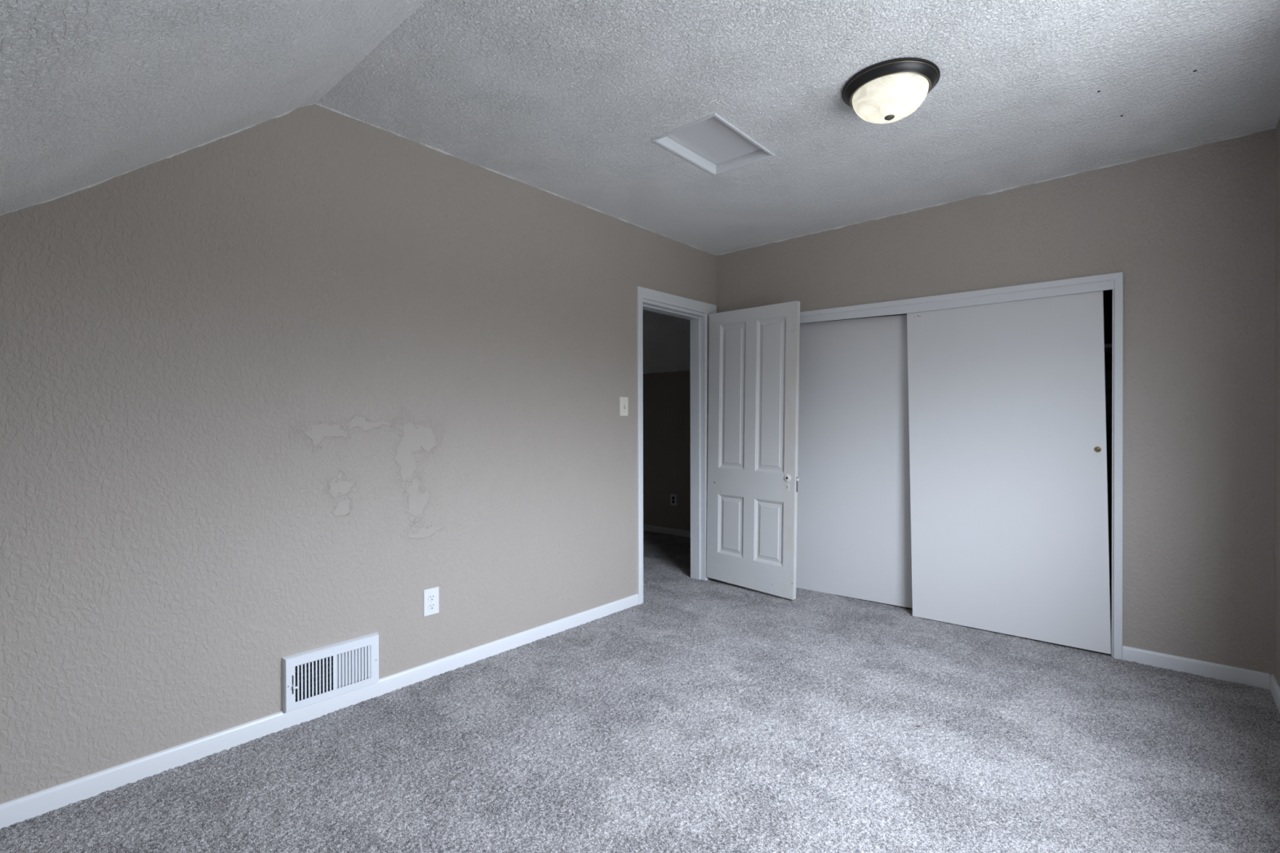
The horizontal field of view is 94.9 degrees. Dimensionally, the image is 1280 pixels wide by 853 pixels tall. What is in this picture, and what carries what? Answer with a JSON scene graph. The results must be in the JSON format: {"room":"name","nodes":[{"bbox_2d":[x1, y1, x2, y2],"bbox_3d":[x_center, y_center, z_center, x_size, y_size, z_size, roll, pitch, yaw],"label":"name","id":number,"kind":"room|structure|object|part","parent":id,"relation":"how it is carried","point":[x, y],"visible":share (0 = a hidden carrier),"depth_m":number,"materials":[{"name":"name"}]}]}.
{"room":"empty bedroom","nodes":[
{"label":"empty bedroom","id":0,"kind":"room"},
{"bbox_2d":[0,0,426,215],"bbox_3d":[-0.818,-0.607,0.679,2.940,1.500,1.872,0,0,41],"label":"ceiling","id":1,"kind":"structure","parent":0,"point":[93,92],"depth_m":1.37,"materials":[{"name":"white paint"}]},
{"bbox_2d":[0,103,715,804],"bbox_3d":[-1.017,-0.052,2.741,0.121,2.510,4.700,0,0,41],"label":"wall","id":2,"kind":"structure","parent":0,"point":[269,388],"depth_m":2.25,"materials":[{"name":"beige paint"}]},
{"bbox_2d":[0,594,638,829],"bbox_3d":[-1.266,1.124,2.361,0.013,0.071,3.788,0,0,41],"label":"baseboard","id":3,"kind":"structure","parent":2,"relation":"attached to","point":[13,811],"depth_m":2.17,"materials":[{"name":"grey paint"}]},
{"bbox_2d":[281,631,378,712],"bbox_3d":[-1.235,0.986,2.375,0.039,0.205,0.367,0,0,41],"label":"air vent","id":4,"kind":"object","parent":2,"relation":"in","point":[310,677],"visible":1,"depth_m":2.36,"materials":[{"name":"white metal"}]},
{"bbox_3d":[-1.296,0.972,2.322,0.010,0.008,0.156,0,0,41],"label":"damper blade","id":5,"kind":"part","parent":4,"relation":"part of","materials":[{"name":"metal"}]},
{"bbox_3d":[-1.296,0.993,2.323,0.010,0.008,0.156,0,0,41],"label":"damper blade","id":6,"kind":"part","parent":4,"relation":"part of","materials":[{"name":"metal"}]},
{"bbox_3d":[-1.296,1.013,2.323,0.010,0.008,0.156,0,0,41],"label":"damper blade","id":7,"kind":"part","parent":4,"relation":"part of","materials":[{"name":"metal"}]},
{"bbox_3d":[-1.296,1.034,2.323,0.010,0.008,0.156,0,0,41],"label":"damper blade","id":8,"kind":"part","parent":4,"relation":"part of","materials":[{"name":"metal"}]},
{"bbox_3d":[-1.296,0.931,2.322,0.010,0.008,0.156,0,0,41],"label":"damper blade","id":9,"kind":"part","parent":4,"relation":"part of","materials":[{"name":"metal"}]},
{"bbox_3d":[-1.296,0.952,2.322,0.010,0.008,0.156,0,0,41],"label":"damper blade","id":10,"kind":"part","parent":4,"relation":"part of","materials":[{"name":"metal"}]},
{"bbox_3d":[-1.296,1.054,2.323,0.010,0.008,0.156,0,0,41],"label":"damper blade","id":11,"kind":"part","parent":4,"relation":"part of","materials":[{"name":"metal"}]},
{"bbox_2d":[423,586,439,617],"bbox_3d":[-0.962,0.808,2.710,0.008,0.122,0.076,0,0,41],"label":"wall outlet","id":12,"kind":"object","parent":2,"relation":"attached to","point":[431,596],"visible":1,"depth_m":2.71,"materials":[{"name":"white plastic"}]},
{"bbox_2d":[428,602,435,609],"bbox_3d":[-0.960,0.829,2.708,0.003,0.029,0.034,0,0,41],"label":"receptacle","id":13,"kind":"object","parent":12,"relation":"attached to","point":[431,605],"depth_m":2.71,"materials":[{"name":"white plastic"}]},
{"bbox_2d":[428,594,435,600],"bbox_3d":[-0.960,0.788,2.708,0.003,0.029,0.034,0,0,41],"label":"receptacle","id":14,"kind":"object","parent":12,"relation":"attached to","point":[431,597],"depth_m":2.71,"materials":[{"name":"white plastic"}]},
{"bbox_2d":[619,396,627,416],"bbox_3d":[-0.096,-0.125,3.686,0.016,0.120,0.074,0,0,41],"label":"light switch","id":15,"kind":"object","parent":2,"relation":"attached to","point":[623,400],"visible":1,"depth_m":3.68,"materials":[{"name":"beige plastic"}]},
{"bbox_2d":[635,285,716,604],"bbox_3d":[0.233,0.118,4.154,0.142,2.062,0.896,0,0,41],"label":"door frame","id":16,"kind":"structure","parent":2,"relation":"attached to","point":[699,322],"depth_m":4.35,"materials":[{"name":"grey paint"}]},
{"bbox_3d":[0.002,0.125,3.797,0.018,2.052,0.053,0,0,41],"label":"casing","id":17,"kind":"part","parent":16,"relation":"part of","materials":[{"name":"grey paint"}]},
{"bbox_3d":[0.278,-0.875,4.108,0.018,0.078,0.896,0,0,41],"label":"head casing","id":18,"kind":"part","parent":16,"relation":"part of","materials":[{"name":"grey paint"}]},
{"bbox_3d":[0.532,0.116,4.400,0.018,2.062,0.132,0,0,41],"label":"casing","id":19,"kind":"part","parent":16,"relation":"part of","materials":[{"name":"grey paint"}]},
{"bbox_2d":[706,300,799,599],"bbox_3d":[0.768,0.152,4.074,0.050,1.939,0.740,0,1,-44],"label":"door","id":20,"kind":"structure","parent":2,"relation":"in","point":[753,428],"depth_m":4.03,"materials":[{"name":"white paint"}]},
{"bbox_3d":[0.648,0.704,4.189,0.013,0.428,0.226,0,1,-44],"label":"panel","id":21,"kind":"part","parent":20,"relation":"part of","materials":[{"name":"white paint"}]},
{"bbox_3d":[0.657,-0.215,4.174,0.013,1.034,0.226,0,1,-44],"label":"panel","id":22,"kind":"part","parent":20,"relation":"part of","materials":[{"name":"white paint"}]},
{"bbox_3d":[0.869,0.710,3.959,0.013,0.428,0.230,0,1,-44],"label":"panel","id":23,"kind":"part","parent":20,"relation":"part of","materials":[{"name":"white paint"}]},
{"bbox_3d":[0.877,-0.209,3.943,0.013,1.034,0.230,0,1,-44],"label":"panel","id":24,"kind":"part","parent":20,"relation":"part of","materials":[{"name":"white paint"}]},
{"bbox_2d":[0,530,1279,852],"bbox_3d":[-0.444,1.178,3.064,5.520,0.064,5.970,0,0,41],"label":"floor","id":25,"kind":"structure","parent":0,"point":[698,716],"depth_m":2.04,"materials":[{"name":"grey carpet"}]},
{"bbox_2d":[642,309,689,373],"bbox_3d":[-0.458,-0.976,5.223,2.560,0.850,2.476,0,0,41],"label":"ceiling","id":26,"kind":"structure","parent":0,"point":[666,338],"depth_m":5.79,"materials":[{"name":"white paint"}]},
{"bbox_2d":[643,370,690,531],"bbox_3d":[0.352,0.277,6.194,2.380,1.810,0.080,0,0,41],"label":"wall","id":27,"kind":"structure","parent":0,"point":[666,395],"depth_m":6.20,"materials":[{"name":"beige paint"}]},
{"bbox_2d":[643,524,690,537],"bbox_3d":[0.341,1.103,6.147,2.329,0.068,0.013,0,0,41],"label":"baseboard","id":28,"kind":"structure","parent":27,"relation":"attached to","point":[646,527],"depth_m":6.19,"materials":[{"name":"grey paint"}]},
{"bbox_2d":[670,493,676,505],"bbox_3d":[0.350,0.767,6.140,0.082,0.115,0.008,0,0,41],"label":"hall outlet","id":29,"kind":"object","parent":27,"relation":"attached to","point":[673,497],"visible":1,"depth_m":6.14,"materials":[{"name":"white"}]},
{"bbox_2d":[315,0,1279,255],"bbox_3d":[0.733,-1.310,2.442,2.940,0.059,2.830,0,0,41],"label":"ceiling","id":30,"kind":"structure","parent":0,"point":[568,100],"depth_m":2.26,"materials":[{"name":"white paint"}]},
{"bbox_2d":[651,112,774,175],"bbox_3d":[0.345,-1.316,2.716,0.352,0.064,0.514,0,0,41],"label":"attic hatch","id":31,"kind":"object","parent":30,"relation":"attached to","point":[711,143],"visible":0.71,"depth_m":2.76,"materials":[{"name":"grey paint"}]},
{"bbox_3d":[0.346,-1.331,2.715,0.291,0.009,0.455,0,0,41],"label":"panel","id":32,"kind":"part","parent":31,"relation":"part of","materials":[{"name":"white paint"}]},
{"bbox_2d":[841,57,940,124],"bbox_3d":[0.941,-1.222,2.215,0.340,0.133,0.340,0,0,41],"label":"ceiling light","id":33,"kind":"object","parent":30,"relation":"attached to","point":[890,91],"visible":1,"depth_m":2.13,"materials":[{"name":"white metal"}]},
{"bbox_3d":[0.941,-1.212,2.215,0.267,0.092,0.267,0,0,41],"label":"lamp shade","id":34,"kind":"part","parent":33,"relation":"part of","materials":[{"name":"white glass"}]},
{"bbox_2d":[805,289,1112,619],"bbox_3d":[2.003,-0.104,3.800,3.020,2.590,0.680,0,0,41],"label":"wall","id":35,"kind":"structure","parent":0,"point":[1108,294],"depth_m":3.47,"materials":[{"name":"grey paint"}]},
{"bbox_2d":[1104,343,1112,353],"bbox_3d":[1.933,-0.445,3.977,2.550,0.020,0.335,0,0,41],"label":"closet shelf","id":36,"kind":"object","parent":35,"relation":"attached to","point":[1108,347],"visible":0.02,"depth_m":3.24,"materials":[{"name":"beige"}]},
{"bbox_2d":[715,128,1275,675],"bbox_3d":[1.701,-0.077,3.547,3.140,2.540,0.101,0,0,41],"label":"wall","id":37,"kind":"structure","parent":0,"point":[1190,233],"depth_m":2.78,"materials":[{"name":"beige paint"}]},
{"bbox_2d":[800,271,1123,660],"bbox_3d":[1.679,0.185,3.556,1.926,1.929,0.117,0,0,41],"label":"closet frame","id":38,"kind":"object","parent":37,"relation":"attached to","point":[1114,282],"visible":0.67,"depth_m":2.92,"materials":[{"name":"grey paint"}]},
{"bbox_2d":[795,314,912,608],"bbox_3d":[1.402,0.212,3.882,0.990,1.868,0.066,0,0,41],"label":"door","id":39,"kind":"structure","parent":38,"relation":"attached to","point":[854,515],"depth_m":3.86,"materials":[{"name":"white paint"}]},
{"bbox_3d":[1.644,-0.751,3.514,1.926,0.057,0.018,0,0,41],"label":"head casing","id":40,"kind":"part","parent":38,"relation":"part of","materials":[{"name":"grey paint"}]},
{"bbox_3d":[2.356,0.197,2.895,0.036,1.908,0.018,0,0,41],"label":"casing","id":41,"kind":"part","parent":38,"relation":"part of","materials":[{"name":"grey paint"}]},
{"bbox_2d":[906,290,1111,654],"bbox_3d":[1.985,0.217,3.246,0.970,1.849,0.032,0,0,41],"label":"door","id":42,"kind":"structure","parent":37,"relation":"in","point":[1007,405],"depth_m":3.19,"materials":[{"name":"white paint"}]},
{"bbox_2d":[1122,645,1269,689],"bbox_3d":[2.559,1.115,2.726,0.495,0.071,0.013,0,0,41],"label":"baseboard","id":43,"kind":"structure","parent":37,"relation":"attached to","point":[1208,669],"depth_m":2.71,"materials":[{"name":"grey paint"}]},
{"bbox_2d":[1273,118,1279,687],"bbox_3d":[1.212,-0.061,0.703,0.120,2.540,4.820,0,0,41],"label":"wall","id":44,"kind":"structure","parent":0,"point":[1277,393],"depth_m":2.50,"materials":[{"name":"beige paint"}]},
{"bbox_2d":[1269,674,1279,712],"bbox_3d":[1.204,1.127,0.798,0.013,0.071,4.700,0,0,41],"label":"baseboard","id":45,"kind":"structure","parent":44,"relation":"attached to","point":[1274,688],"depth_m":2.46,"materials":[{"name":"grey paint"}]}
]}

